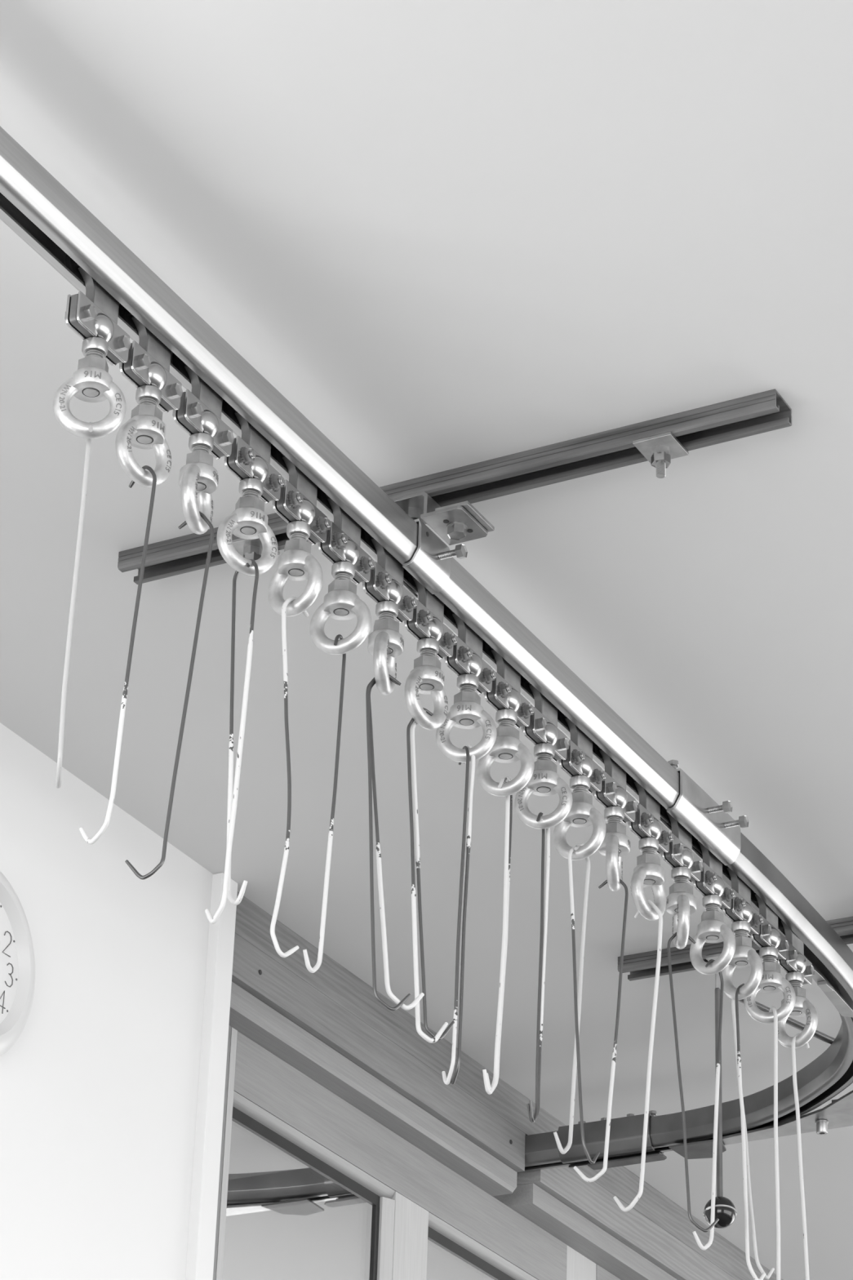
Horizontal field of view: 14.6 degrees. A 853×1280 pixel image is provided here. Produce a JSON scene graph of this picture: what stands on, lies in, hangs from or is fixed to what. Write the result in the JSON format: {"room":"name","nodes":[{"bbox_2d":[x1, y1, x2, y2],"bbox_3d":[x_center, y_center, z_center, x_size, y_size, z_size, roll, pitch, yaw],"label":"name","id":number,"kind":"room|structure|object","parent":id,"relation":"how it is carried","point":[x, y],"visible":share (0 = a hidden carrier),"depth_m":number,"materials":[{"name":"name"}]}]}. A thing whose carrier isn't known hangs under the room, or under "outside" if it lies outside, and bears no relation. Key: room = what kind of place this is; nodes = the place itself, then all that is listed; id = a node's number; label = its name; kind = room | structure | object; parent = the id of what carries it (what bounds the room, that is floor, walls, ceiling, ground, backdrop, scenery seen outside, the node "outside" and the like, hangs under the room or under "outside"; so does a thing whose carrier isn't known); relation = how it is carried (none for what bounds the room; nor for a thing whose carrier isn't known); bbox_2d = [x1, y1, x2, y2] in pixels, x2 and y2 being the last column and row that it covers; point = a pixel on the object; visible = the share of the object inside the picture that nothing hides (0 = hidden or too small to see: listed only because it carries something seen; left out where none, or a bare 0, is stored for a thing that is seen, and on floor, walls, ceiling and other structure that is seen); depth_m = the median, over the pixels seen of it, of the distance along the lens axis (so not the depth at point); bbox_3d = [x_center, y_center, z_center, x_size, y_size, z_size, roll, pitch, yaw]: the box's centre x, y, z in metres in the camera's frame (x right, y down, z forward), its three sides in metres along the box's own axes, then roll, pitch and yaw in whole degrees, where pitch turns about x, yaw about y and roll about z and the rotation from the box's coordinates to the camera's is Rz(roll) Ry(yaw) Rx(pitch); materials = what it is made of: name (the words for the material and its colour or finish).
{"room":"processing plant","nodes":[
{"label":"processing plant","id":0,"kind":"room"},
{"bbox_2d":[0,722,213,1279],"bbox_3d":[-1.783,0.562,1.319,0.204,3.330,5.851,-13,-31,26],"label":"wall","id":1,"kind":"structure","parent":0,"point":[99,1084],"depth_m":3.97,"materials":[{"name":"paint"}]},
{"bbox_2d":[0,871,35,1056],"bbox_3d":[-0.510,0.352,3.747,0.025,0.244,0.244,-13,-31,26],"label":"wall clock","id":2,"kind":"object","parent":1,"relation":"attached to","point":[17,958],"visible":1,"depth_m":3.81,"materials":[{"name":"plastic"}]},
{"bbox_2d":[185,872,237,1279],"bbox_3d":[-0.313,1.778,3.514,0.019,3.330,0.039,-13,-31,26],"label":"trim","id":3,"kind":"structure","parent":1,"relation":"attached to","point":[215,1034],"depth_m":4.15,"materials":[{"name":"paint"}]},
{"bbox_2d":[228,891,783,1279],"bbox_3d":[0.468,1.137,5.650,0.205,0.148,3.449,-13,-31,26],"label":"beam","id":4,"kind":"structure","parent":1,"relation":"attached to","point":[328,1024],"depth_m":4.74,"materials":[{"name":"wood"}]},
{"bbox_2d":[516,1130,618,1173],"bbox_3d":[-0.049,0.810,5.053,0.740,0.043,0.049,-13,-31,26],"label":"rail","id":5,"kind":"object","parent":1,"relation":"attached to","point":[541,1152],"visible":0.19,"depth_m":4.92,"materials":[{"name":"metal"}]},
{"bbox_2d":[557,1110,666,1169],"bbox_3d":[0.277,0.735,4.894,0.160,0.072,0.058,-13,-31,26],"label":"splice sleeve","id":6,"kind":"object","parent":5,"relation":"attached to","point":[626,1133],"visible":0.8,"depth_m":4.87,"materials":[{"name":"metal"}]},
{"bbox_2d":[226,861,247,905],"bbox_3d":[-0.156,0.210,2.884,0.016,0.048,0.036,17,-31,-26],"label":"wire hook","id":7,"kind":"object","parent":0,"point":[237,901],"depth_m":2.90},
{"bbox_2d":[0,0,852,1279],"bbox_3d":[0.192,-0.023,3.768,10.400,0.120,11.000,-13,-31,26],"label":"ceiling","id":8,"kind":"structure","parent":0,"point":[450,234],"depth_m":3.31,"materials":[{"name":"paint"}]},
{"bbox_2d":[415,1001,448,1043],"bbox_3d":[0.000,0.370,3.181,0.035,0.039,0.021,16,-31,-24],"label":"wire hook","id":9,"kind":"object","parent":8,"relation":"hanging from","point":[427,1037],"depth_m":3.17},
{"bbox_2d":[117,388,791,598],"bbox_3d":[0.013,-0.112,3.370,0.754,0.107,0.064,-13,-31,26],"label":"channel","id":10,"kind":"object","parent":8,"relation":"attached to","point":[658,441],"depth_m":3.34,"materials":[{"name":"metal"}]},
{"bbox_2d":[0,126,679,823],"bbox_3d":[-1.063,-1.023,1.664,0.049,0.043,5.704,-13,-31,26],"label":"rail","id":11,"kind":"object","parent":10,"relation":"hanging from","point":[34,205],"visible":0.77,"depth_m":3.14,"materials":[{"name":"metal"}]},
{"bbox_2d":[64,253,130,365],"bbox_3d":[-0.286,-0.294,2.917,0.030,0.085,0.079,-13,-31,26],"label":"trolley","id":12,"kind":"object","parent":11,"relation":"attached to","point":[94,313],"visible":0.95,"depth_m":2.90,"materials":[{"name":"metal"}]},
{"bbox_2d":[53,334,126,439],"bbox_3d":[-0.289,-0.220,2.876,0.058,0.106,0.036,18,-32,-28],"label":"nut","id":13,"kind":"object","parent":12,"relation":"hanging from","point":[92,382],"visible":1,"depth_m":2.86,"materials":[{"name":"metal"}]},
{"bbox_2d":[55,422,93,788],"bbox_3d":[-0.297,-0.030,2.804,0.006,0.330,0.068,5,-28,-5],"label":"wire hook","id":14,"kind":"object","parent":13,"relation":"hanging from","point":[60,745],"visible":1,"depth_m":2.78,"materials":[{"name":"metal"}]},
{"bbox_2d":[119,303,182,413],"bbox_3d":[-0.245,-0.258,2.983,0.030,0.085,0.079,-13,-31,26],"label":"trolley","id":15,"kind":"object","parent":11,"relation":"attached to","point":[148,361],"visible":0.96,"depth_m":2.97,"materials":[{"name":"metal"}]},
{"bbox_2d":[115,383,171,487],"bbox_3d":[-0.248,-0.183,2.942,0.036,0.106,0.063,-22,-36,37],"label":"nut","id":16,"kind":"object","parent":15,"relation":"hanging from","point":[145,429],"visible":1,"depth_m":2.93,"materials":[{"name":"metal"}]},
{"bbox_2d":[79,465,156,844],"bbox_3d":[-0.263,0.008,2.843,0.016,0.364,0.047,26,-36,-37],"label":"wire hook","id":17,"kind":"object","parent":16,"relation":"hanging from","point":[100,832],"visible":1,"depth_m":2.81,"materials":[{"name":"metal"}]},
{"bbox_2d":[172,352,234,459],"bbox_3d":[-0.203,-0.220,3.052,0.030,0.085,0.079,-13,-31,26],"label":"trolley","id":18,"kind":"object","parent":11,"relation":"attached to","point":[200,410],"visible":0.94,"depth_m":3.04,"materials":[{"name":"metal"}]},
{"bbox_2d":[178,430,218,534],"bbox_3d":[-0.206,-0.145,3.011,0.036,0.106,0.058,7,-28,-10],"label":"nut","id":19,"kind":"object","parent":18,"relation":"hanging from","point":[198,478],"visible":1,"depth_m":3.00,"materials":[{"name":"metal"}]},
{"bbox_2d":[124,511,213,879],"bbox_3d":[-0.223,0.043,2.910,0.056,0.363,0.013,-6,-29,15],"label":"wire hook","id":20,"kind":"object","parent":19,"relation":"hanging from","point":[159,865],"visible":1,"depth_m":2.90,"materials":[{"name":"metal"}]},
{"bbox_2d":[222,400,284,503],"bbox_3d":[-0.160,-0.182,3.120,0.031,0.085,0.079,-13,-31,26],"label":"trolley","id":21,"kind":"object","parent":11,"relation":"attached to","point":[250,456],"visible":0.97,"depth_m":3.11,"materials":[{"name":"metal"}]},
{"bbox_2d":[240,446,250,464],"bbox_3d":[-0.167,-0.171,3.084,0.001,0.017,0.017,-13,-31,26],"label":"washer","id":22,"kind":"object","parent":21,"relation":"in","point":[245,451],"depth_m":3.08,"materials":[{"name":"metal"}]},
{"bbox_2d":[217,475,278,575],"bbox_3d":[-0.164,-0.108,3.079,0.058,0.106,0.036,5,-28,-5],"label":"nut","id":23,"kind":"object","parent":21,"relation":"hanging from","point":[249,520],"visible":1,"depth_m":3.07,"materials":[{"name":"metal"}]},
{"bbox_2d":[204,559,258,924],"bbox_3d":[-0.171,0.086,2.979,0.038,0.363,0.014,-23,-37,39],"label":"wire hook","id":24,"kind":"object","parent":23,"relation":"hanging from","point":[212,920],"visible":1,"depth_m":2.95,"materials":[{"name":"metal"}]},
{"bbox_2d":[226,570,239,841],"bbox_3d":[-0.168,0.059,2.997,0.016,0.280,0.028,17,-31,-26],"label":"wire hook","id":25,"kind":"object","parent":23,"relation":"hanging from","point":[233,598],"depth_m":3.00,"materials":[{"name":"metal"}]},
{"bbox_2d":[270,473,279,491],"bbox_3d":[-0.142,-0.148,3.126,0.001,0.017,0.017,-13,-31,26],"label":"washer","id":26,"kind":"object","parent":21,"relation":"in","point":[274,477],"depth_m":3.12,"materials":[{"name":"metal"}]},
{"bbox_2d":[271,443,331,545],"bbox_3d":[-0.119,-0.145,3.188,0.031,0.085,0.079,-13,-31,26],"label":"trolley","id":27,"kind":"object","parent":11,"relation":"attached to","point":[297,501],"visible":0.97,"depth_m":3.18,"materials":[{"name":"metal"}]},
{"bbox_2d":[288,490,297,508],"bbox_3d":[-0.126,-0.133,3.152,0.001,0.017,0.017,-13,-31,26],"label":"washer","id":28,"kind":"object","parent":27,"relation":"in","point":[292,495],"depth_m":3.15,"materials":[{"name":"metal"}]},
{"bbox_2d":[267,519,323,616],"bbox_3d":[-0.123,-0.070,3.147,0.063,0.106,0.036,-18,-34,33],"label":"nut","id":29,"kind":"object","parent":27,"relation":"hanging from","point":[296,563],"visible":1,"depth_m":3.14,"materials":[{"name":"metal"}]},
{"bbox_2d":[270,596,309,957],"bbox_3d":[-0.124,0.121,3.045,0.015,0.364,0.040,-15,-33,29],"label":"wire hook","id":30,"kind":"object","parent":29,"relation":"hanging from","point":[289,600],"visible":1,"depth_m":3.02,"materials":[{"name":"metal"}]},
{"bbox_2d":[316,515,325,533],"bbox_3d":[-0.101,-0.110,3.193,0.001,0.017,0.017,-13,-31,26],"label":"washer","id":31,"kind":"object","parent":27,"relation":"in","point":[321,520],"depth_m":3.19,"materials":[{"name":"metal"}]},
{"bbox_2d":[316,486,374,584],"bbox_3d":[-0.078,-0.108,3.255,0.031,0.085,0.079,-13,-31,26],"label":"trolley","id":32,"kind":"object","parent":11,"relation":"attached to","point":[343,541],"visible":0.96,"depth_m":3.24,"materials":[{"name":"metal"}]},
{"bbox_2d":[333,531,342,549],"bbox_3d":[-0.085,-0.096,3.219,0.001,0.017,0.017,-13,-31,26],"label":"washer","id":33,"kind":"object","parent":32,"relation":"in","point":[338,535],"depth_m":3.21,"materials":[{"name":"metal"}]},
{"bbox_2d":[309,559,371,654],"bbox_3d":[-0.082,-0.033,3.214,0.059,0.106,0.036,-23,-37,38],"label":"nut","id":34,"kind":"object","parent":32,"relation":"hanging from","point":[341,602],"visible":1,"depth_m":3.20,"materials":[{"name":"metal"}]},
{"bbox_2d":[302,634,346,973],"bbox_3d":[-0.094,0.149,3.119,0.015,0.350,0.036,-13,-31,26],"label":"wire hook","id":35,"kind":"object","parent":34,"relation":"hanging from","point":[318,963],"visible":1,"depth_m":3.11,"materials":[{"name":"metal"}]},
{"bbox_2d":[360,555,369,573],"bbox_3d":[-0.060,-0.074,3.260,0.001,0.017,0.017,-13,-31,26],"label":"washer","id":36,"kind":"object","parent":32,"relation":"in","point":[365,560],"depth_m":3.25,"materials":[{"name":"metal"}]},
{"bbox_2d":[360,526,417,622],"bbox_3d":[-0.036,-0.070,3.322,0.031,0.085,0.079,-13,-31,26],"label":"trolley","id":37,"kind":"object","parent":11,"relation":"attached to","point":[386,580],"visible":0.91,"depth_m":3.31,"materials":[{"name":"metal"}]},
{"bbox_2d":[377,571,386,588],"bbox_3d":[-0.043,-0.059,3.287,0.001,0.017,0.017,-13,-31,26],"label":"washer","id":38,"kind":"object","parent":37,"relation":"in","point":[382,575],"depth_m":3.28,"materials":[{"name":"metal"}]},
{"bbox_2d":[367,599,404,695],"bbox_3d":[-0.040,0.004,3.282,0.036,0.106,0.063,-3,-28,9],"label":"nut","id":39,"kind":"object","parent":37,"relation":"hanging from","point":[385,642],"visible":1,"depth_m":3.27,"materials":[{"name":"metal"}]},
{"bbox_2d":[365,674,410,1010],"bbox_3d":[-0.037,0.189,3.186,0.057,0.354,0.011,12,-29,-17],"label":"wire hook","id":40,"kind":"object","parent":39,"relation":"hanging from","point":[367,692],"visible":1,"depth_m":3.17,"materials":[{"name":"metal"}]},
{"bbox_2d":[369,679,424,1009],"bbox_3d":[-0.030,0.190,3.194,0.068,0.350,0.012,7,-28,-9],"label":"wire hook","id":41,"kind":"object","parent":39,"relation":"hanging from","point":[386,971],"visible":1,"depth_m":3.16,"materials":[{"name":"metal"}]},
{"bbox_2d":[404,595,412,612],"bbox_3d":[-0.018,-0.036,3.328,0.001,0.017,0.017,-13,-31,26],"label":"washer","id":42,"kind":"object","parent":37,"relation":"in","point":[407,598],"depth_m":3.32,"materials":[{"name":"metal"}]},
{"bbox_2d":[403,568,457,659],"bbox_3d":[0.004,-0.034,3.389,0.031,0.085,0.079,-13,-31,26],"label":"trolley","id":43,"kind":"object","parent":11,"relation":"attached to","point":[427,621],"visible":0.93,"depth_m":3.38,"materials":[{"name":"metal"}]},
{"bbox_2d":[419,609,427,626],"bbox_3d":[-0.003,-0.022,3.353,0.001,0.017,0.017,-13,-31,26],"label":"washer","id":44,"kind":"object","parent":43,"relation":"in","point":[423,613],"depth_m":3.35,"materials":[{"name":"metal"}]},
{"bbox_2d":[404,635,448,729],"bbox_3d":[0.001,0.041,3.348,0.059,0.106,0.036,16,-31,-24],"label":"nut","id":45,"kind":"object","parent":43,"relation":"hanging from","point":[427,677],"visible":1,"depth_m":3.34,"materials":[{"name":"metal"}]},
{"bbox_2d":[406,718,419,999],"bbox_3d":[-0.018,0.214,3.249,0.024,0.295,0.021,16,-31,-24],"label":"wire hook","id":46,"kind":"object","parent":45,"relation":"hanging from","point":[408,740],"depth_m":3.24,"materials":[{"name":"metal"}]},
{"bbox_2d":[410,710,454,1039],"bbox_3d":[0.004,0.226,3.261,0.055,0.356,0.023,14,-30,-22],"label":"wire hook","id":47,"kind":"object","parent":45,"relation":"hanging from","point":[414,724],"visible":1,"depth_m":3.25,"materials":[{"name":"metal"}]},
{"bbox_2d":[444,632,452,648],"bbox_3d":[0.023,0.001,3.394,0.001,0.017,0.017,-13,-31,26],"label":"washer","id":48,"kind":"object","parent":43,"relation":"in","point":[448,636],"depth_m":3.39,"materials":[{"name":"metal"}]},
{"bbox_2d":[444,604,496,694],"bbox_3d":[0.045,0.003,3.455,0.031,0.085,0.079,-13,-31,26],"label":"trolley","id":49,"kind":"object","parent":11,"relation":"attached to","point":[467,657],"visible":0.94,"depth_m":3.44,"materials":[{"name":"metal"}]},
{"bbox_2d":[459,645,467,662],"bbox_3d":[0.038,0.015,3.420,0.001,0.017,0.017,-13,-31,26],"label":"washer","id":50,"kind":"object","parent":49,"relation":"in","point":[463,649],"depth_m":3.41,"materials":[{"name":"metal"}]},
{"bbox_2d":[435,671,496,762],"bbox_3d":[0.041,0.077,3.414,0.058,0.106,0.036,-18,-34,33],"label":"nut","id":51,"kind":"object","parent":49,"relation":"hanging from","point":[467,712],"visible":0.99,"depth_m":3.40,"materials":[{"name":"metal"}]},
{"bbox_2d":[441,746,469,1084],"bbox_3d":[0.029,0.270,3.317,0.010,0.364,0.032,11,-29,-17],"label":"wire hook","id":52,"kind":"object","parent":51,"relation":"hanging from","point":[446,1080],"visible":0.99,"depth_m":3.30,"materials":[{"name":"metal"}]},
{"bbox_2d":[483,667,491,684],"bbox_3d":[0.064,0.037,3.461,0.001,0.017,0.017,-13,-31,26],"label":"washer","id":53,"kind":"object","parent":49,"relation":"in","point":[486,671],"depth_m":3.46,"materials":[{"name":"metal"}]},
{"bbox_2d":[482,639,534,728],"bbox_3d":[0.087,0.040,3.523,0.031,0.085,0.079,-13,-31,26],"label":"trolley","id":54,"kind":"object","parent":11,"relation":"attached to","point":[505,692],"visible":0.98,"depth_m":3.51,"materials":[{"name":"metal"}]},
{"bbox_2d":[498,681,506,697],"bbox_3d":[0.080,0.052,3.487,0.001,0.017,0.017,-13,-31,26],"label":"washer","id":55,"kind":"object","parent":54,"relation":"in","point":[502,685],"depth_m":3.48,"materials":[{"name":"metal"}]},
{"bbox_2d":[476,706,534,796],"bbox_3d":[0.083,0.115,3.483,0.059,0.106,0.036,-24,-37,39],"label":"nut","id":56,"kind":"object","parent":54,"relation":"hanging from","point":[508,748],"visible":0.98,"depth_m":3.47,"materials":[{"name":"metal"}]},
{"bbox_2d":[482,777,510,1094],"bbox_3d":[0.072,0.298,3.391,0.012,0.348,0.033,-13,-31,26],"label":"wire hook","id":57,"kind":"object","parent":56,"relation":"hanging from","point":[487,1089],"visible":1,"depth_m":3.39,"materials":[{"name":"metal"}]},
{"bbox_2d":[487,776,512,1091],"bbox_3d":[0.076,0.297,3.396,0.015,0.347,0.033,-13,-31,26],"label":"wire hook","id":58,"kind":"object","parent":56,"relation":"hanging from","point":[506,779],"visible":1,"depth_m":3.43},
{"bbox_2d":[520,675,569,761],"bbox_3d":[0.129,0.078,3.592,0.030,0.085,0.079,-13,-31,26],"label":"trolley","id":59,"kind":"object","parent":11,"relation":"attached to","point":[543,727],"visible":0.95,"depth_m":3.58,"materials":[{"name":"metal"}]},
{"bbox_2d":[514,742,572,829],"bbox_3d":[0.125,0.153,3.551,0.058,0.106,0.036,-21,-35,36],"label":"nut","id":60,"kind":"object","parent":59,"relation":"hanging from","point":[544,780],"visible":0.99,"depth_m":3.54,"materials":[{"name":"metal"}]},
{"bbox_2d":[526,813,550,1123],"bbox_3d":[0.118,0.338,3.462,0.013,0.346,0.030,-13,-31,26],"label":"wire hook","id":61,"kind":"object","parent":60,"relation":"hanging from","point":[548,830],"visible":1,"depth_m":3.48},
{"bbox_2d":[557,708,606,793],"bbox_3d":[0.170,0.116,3.659,0.031,0.085,0.079,-13,-31,26],"label":"trolley","id":62,"kind":"object","parent":11,"relation":"attached to","point":[579,761],"visible":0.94,"depth_m":3.65,"materials":[{"name":"metal"}]},
{"bbox_2d":[553,773,605,860],"bbox_3d":[0.167,0.190,3.619,0.036,0.106,0.060,22,-34,-33],"label":"nut","id":63,"kind":"object","parent":62,"relation":"hanging from","point":[582,813],"visible":0.98,"depth_m":3.61,"materials":[{"name":"metal"}]},
{"bbox_2d":[553,1035,577,1154],"bbox_3d":[0.133,0.469,3.442,0.023,0.137,0.051,-13,-31,26],"label":"wire hook","id":64,"kind":"object","parent":63,"relation":"hanging from","point":[565,1150],"depth_m":3.47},
{"bbox_2d":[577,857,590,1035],"bbox_3d":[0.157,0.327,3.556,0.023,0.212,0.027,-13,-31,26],"label":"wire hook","id":65,"kind":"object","parent":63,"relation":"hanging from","point":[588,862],"depth_m":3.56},
{"bbox_2d":[568,843,599,1163],"bbox_3d":[0.166,0.376,3.518,0.026,0.368,0.033,-13,-31,26],"label":"wire hook","id":66,"kind":"object","parent":63,"relation":"hanging from","point":[571,851],"visible":1,"depth_m":3.51,"materials":[{"name":"metal"}]},
{"bbox_2d":[592,741,637,823],"bbox_3d":[0.211,0.153,3.727,0.030,0.085,0.079,-13,-31,26],"label":"trolley","id":67,"kind":"object","parent":11,"relation":"attached to","point":[613,792],"visible":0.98,"depth_m":3.71,"materials":[{"name":"metal"}]},
{"bbox_2d":[598,804,630,891],"bbox_3d":[0.208,0.227,3.686,0.036,0.106,0.058,10,-29,-14],"label":"nut","id":68,"kind":"object","parent":67,"relation":"hanging from","point":[615,844],"visible":0.99,"depth_m":3.67,"materials":[{"name":"metal"}]},
{"bbox_2d":[573,878,628,1182],"bbox_3d":[0.188,0.415,3.590,0.058,0.352,0.010,-8,-30,18],"label":"wire hook","id":69,"kind":"object","parent":68,"relation":"hanging from","point":[603,1170],"visible":1,"depth_m":3.56,"materials":[{"name":"metal"}]},
{"bbox_2d":[626,772,673,853],"bbox_3d":[0.255,0.191,3.797,0.031,0.085,0.079,-13,-31,26],"label":"trolley","id":70,"kind":"object","parent":11,"relation":"attached to","point":[647,823],"visible":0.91,"depth_m":3.78,"materials":[{"name":"metal"}]},
{"bbox_2d":[631,835,666,920],"bbox_3d":[0.251,0.266,3.756,0.059,0.106,0.036,17,-31,-26],"label":"nut","id":71,"kind":"object","parent":70,"relation":"hanging from","point":[648,872],"visible":1,"depth_m":3.75,"materials":[{"name":"metal"}]},
{"bbox_2d":[613,899,662,1211],"bbox_3d":[0.234,0.453,3.658,0.056,0.364,0.020,-18,-34,33],"label":"wire hook","id":72,"kind":"object","parent":71,"relation":"hanging from","point":[651,903],"visible":1,"depth_m":3.64,"materials":[{"name":"metal"}]},
{"bbox_2d":[637,760,748,865],"bbox_3d":[0.320,0.202,3.896,0.085,0.065,0.167,-13,-31,26],"label":"splice sleeve","id":73,"kind":"object","parent":11,"relation":"attached to","point":[710,823],"visible":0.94,"depth_m":3.88,"materials":[{"name":"metal"}]},
{"bbox_2d":[632,431,688,463],"bbox_3d":[0.231,-0.189,3.276,0.041,0.004,0.043,-13,-31,26],"label":"plate","id":74,"kind":"object","parent":10,"relation":"in","point":[654,447],"depth_m":3.27,"materials":[{"name":"metal"}]},
{"bbox_2d":[731,998,737,1080],"bbox_3d":[0.355,0.471,3.906,0.007,0.100,0.021,18,-32,-28],"label":"wire hook","id":75,"kind":"object","parent":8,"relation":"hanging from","point":[733,1011],"depth_m":3.93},
{"bbox_2d":[617,915,852,981],"bbox_3d":[0.595,0.386,4.324,0.748,0.056,0.043,-13,-31,26],"label":"channel","id":76,"kind":"object","parent":8,"relation":"attached to","point":[641,965],"visible":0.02,"depth_m":4.45,"materials":[{"name":"metal"}]},
{"bbox_2d":[617,819,852,1157],"bbox_3d":[0.438,0.471,4.381,0.344,0.043,1.198,2,-28,1],"label":"rail","id":77,"kind":"object","parent":76,"relation":"hanging from","point":[831,1073],"visible":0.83,"depth_m":4.53,"materials":[{"name":"metal"}]},
{"bbox_2d":[659,804,703,882],"bbox_3d":[0.296,0.229,3.865,0.030,0.085,0.079,-13,-31,26],"label":"trolley","id":78,"kind":"object","parent":77,"relation":"hanging from","point":[681,853],"visible":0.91,"depth_m":3.85,"materials":[{"name":"metal"}]},
{"bbox_2d":[666,864,696,949],"bbox_3d":[0.292,0.304,3.824,0.036,0.106,0.058,16,-31,-25],"label":"nut","id":79,"kind":"object","parent":78,"relation":"hanging from","point":[681,902],"visible":0.99,"depth_m":3.81,"materials":[{"name":"metal"}]},
{"bbox_2d":[666,932,719,1231],"bbox_3d":[0.298,0.490,3.723,0.057,0.354,0.008,6,-28,-7],"label":"wire hook","id":80,"kind":"object","parent":79,"relation":"hanging from","point":[674,935],"visible":1,"depth_m":3.71,"materials":[{"name":"metal"}]},
{"bbox_2d":[692,835,735,910],"bbox_3d":[0.338,0.267,3.933,0.031,0.085,0.079,-13,-31,26],"label":"trolley","id":81,"kind":"object","parent":77,"relation":"attached to","point":[711,882],"visible":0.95,"depth_m":3.92,"materials":[{"name":"metal"}]},
{"bbox_2d":[689,893,735,974],"bbox_3d":[0.334,0.341,3.892,0.063,0.106,0.036,-20,-35,36],"label":"nut","id":82,"kind":"object","parent":81,"relation":"hanging from","point":[712,928],"visible":1,"depth_m":3.88,"materials":[{"name":"metal"}]},
{"bbox_2d":[692,1226,714,1249],"bbox_3d":[0.305,0.667,3.710,0.028,0.029,0.014,15,-31,-23],"label":"wire hook","id":83,"kind":"object","parent":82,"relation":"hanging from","point":[707,1245],"depth_m":3.71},
{"bbox_2d":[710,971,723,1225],"bbox_3d":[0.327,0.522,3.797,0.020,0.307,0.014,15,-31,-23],"label":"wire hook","id":84,"kind":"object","parent":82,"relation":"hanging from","point":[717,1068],"depth_m":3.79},
{"bbox_2d":[703,973,737,1228],"bbox_3d":[0.336,0.522,3.827,0.038,0.318,0.038,-13,-31,26],"label":"bar","id":85,"kind":"object","parent":82,"relation":"hanging from","point":[726,1211],"visible":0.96,"depth_m":3.78,"materials":[{"name":"metal"}]},
{"bbox_2d":[722,862,764,935],"bbox_3d":[0.378,0.302,3.998,0.031,0.085,0.079,-13,-31,26],"label":"trolley","id":86,"kind":"object","parent":77,"relation":"attached to","point":[741,908],"visible":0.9,"depth_m":3.99,"materials":[{"name":"metal"}]},
{"bbox_2d":[721,919,763,999],"bbox_3d":[0.374,0.377,3.957,0.036,0.106,0.063,25,-35,-36],"label":"nut","id":87,"kind":"object","parent":86,"relation":"hanging from","point":[745,956],"visible":0.94,"depth_m":3.94,"materials":[{"name":"metal"}]},
{"bbox_2d":[735,983,765,1279],"bbox_3d":[0.374,0.566,3.858,0.034,0.366,0.015,15,-30,-22],"label":"wire hook","id":88,"kind":"object","parent":87,"relation":"hanging from","point":[739,1059],"visible":1,"depth_m":3.84,"materials":[{"name":"metal"}]},
{"bbox_2d":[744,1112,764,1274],"bbox_3d":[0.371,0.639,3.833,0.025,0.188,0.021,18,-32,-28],"label":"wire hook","id":89,"kind":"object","parent":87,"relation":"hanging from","point":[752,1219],"depth_m":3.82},
{"bbox_2d":[668,1089,852,1159],"bbox_3d":[0.546,0.683,4.728,0.162,0.046,0.445,23,-35,-35],"label":"channel","id":90,"kind":"object","parent":77,"relation":"attached to","point":[839,1113],"visible":0.86,"depth_m":4.73,"materials":[{"name":"metal"}]},
{"bbox_2d":[750,888,789,960],"bbox_3d":[0.418,0.339,4.065,0.030,0.085,0.079,-13,-31,26],"label":"trolley","id":91,"kind":"object","parent":77,"relation":"attached to","point":[769,935],"visible":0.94,"depth_m":4.05,"materials":[{"name":"metal"}]},
{"bbox_2d":[743,945,795,1023],"bbox_3d":[0.414,0.414,4.024,0.058,0.106,0.036,-20,-35,36],"label":"nut","id":92,"kind":"object","parent":91,"relation":"hanging from","point":[772,981],"visible":0.94,"depth_m":4.01,"materials":[{"name":"metal"}]},
{"bbox_2d":[768,1006,780,1279],"bbox_3d":[0.406,0.615,3.924,0.011,0.389,0.036,18,-32,-27],"label":"wire hook","id":93,"kind":"object","parent":92,"relation":"hanging from","point":[773,1009],"visible":1,"depth_m":3.92,"materials":[{"name":"metal"}]},
{"bbox_2d":[737,999,835,1044],"bbox_3d":[0.485,0.514,4.533,0.212,0.023,0.011,24,-35,-35],"label":"rod","id":94,"kind":"object","parent":77,"relation":"attached to","point":[790,1021],"visible":0.43,"depth_m":4.55,"materials":[{"name":"metal"}]},
{"bbox_2d":[776,915,814,985],"bbox_3d":[0.457,0.377,4.133,0.030,0.085,0.079,-13,-31,26],"label":"trolley","id":95,"kind":"object","parent":77,"relation":"attached to","point":[796,961],"visible":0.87,"depth_m":4.12,"materials":[{"name":"metal"}]},
{"bbox_2d":[777,970,817,1048],"bbox_3d":[0.453,0.451,4.091,0.063,0.106,0.036,-21,-35,36],"label":"nut","id":96,"kind":"object","parent":95,"relation":"hanging from","point":[802,1007],"visible":0.64,"depth_m":4.08,"materials":[{"name":"metal"}]},
{"bbox_2d":[791,1033,809,1279],"bbox_3d":[0.458,0.640,3.992,0.038,0.361,0.020,23,-34,-34],"label":"wire hook","id":97,"kind":"object","parent":96,"relation":"hanging from","point":[793,1041],"visible":1,"depth_m":3.99,"materials":[{"name":"metal"}]},
{"bbox_2d":[812,967,852,1017],"bbox_3d":[0.521,0.455,4.287,0.019,0.009,0.182,-9,-30,20],"label":"gusset plate","id":98,"kind":"object","parent":77,"relation":"attached to","point":[839,1002],"visible":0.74,"depth_m":4.29,"materials":[{"name":"metal"}]},
{"bbox_3d":[0.773,3.659,5.173,0.160,1.630,5.149,-13,-31,26],"label":"wall","id":99,"kind":"structure","parent":0,"visible":0},
{"bbox_2d":[213,1025,621,1279],"bbox_3d":[0.468,1.880,5.236,0.070,1.552,3.455,-13,-31,26],"label":"window","id":100,"kind":"structure","parent":99,"relation":"in","point":[312,1186],"depth_m":4.54,"materials":[{"name":"clear glass"}]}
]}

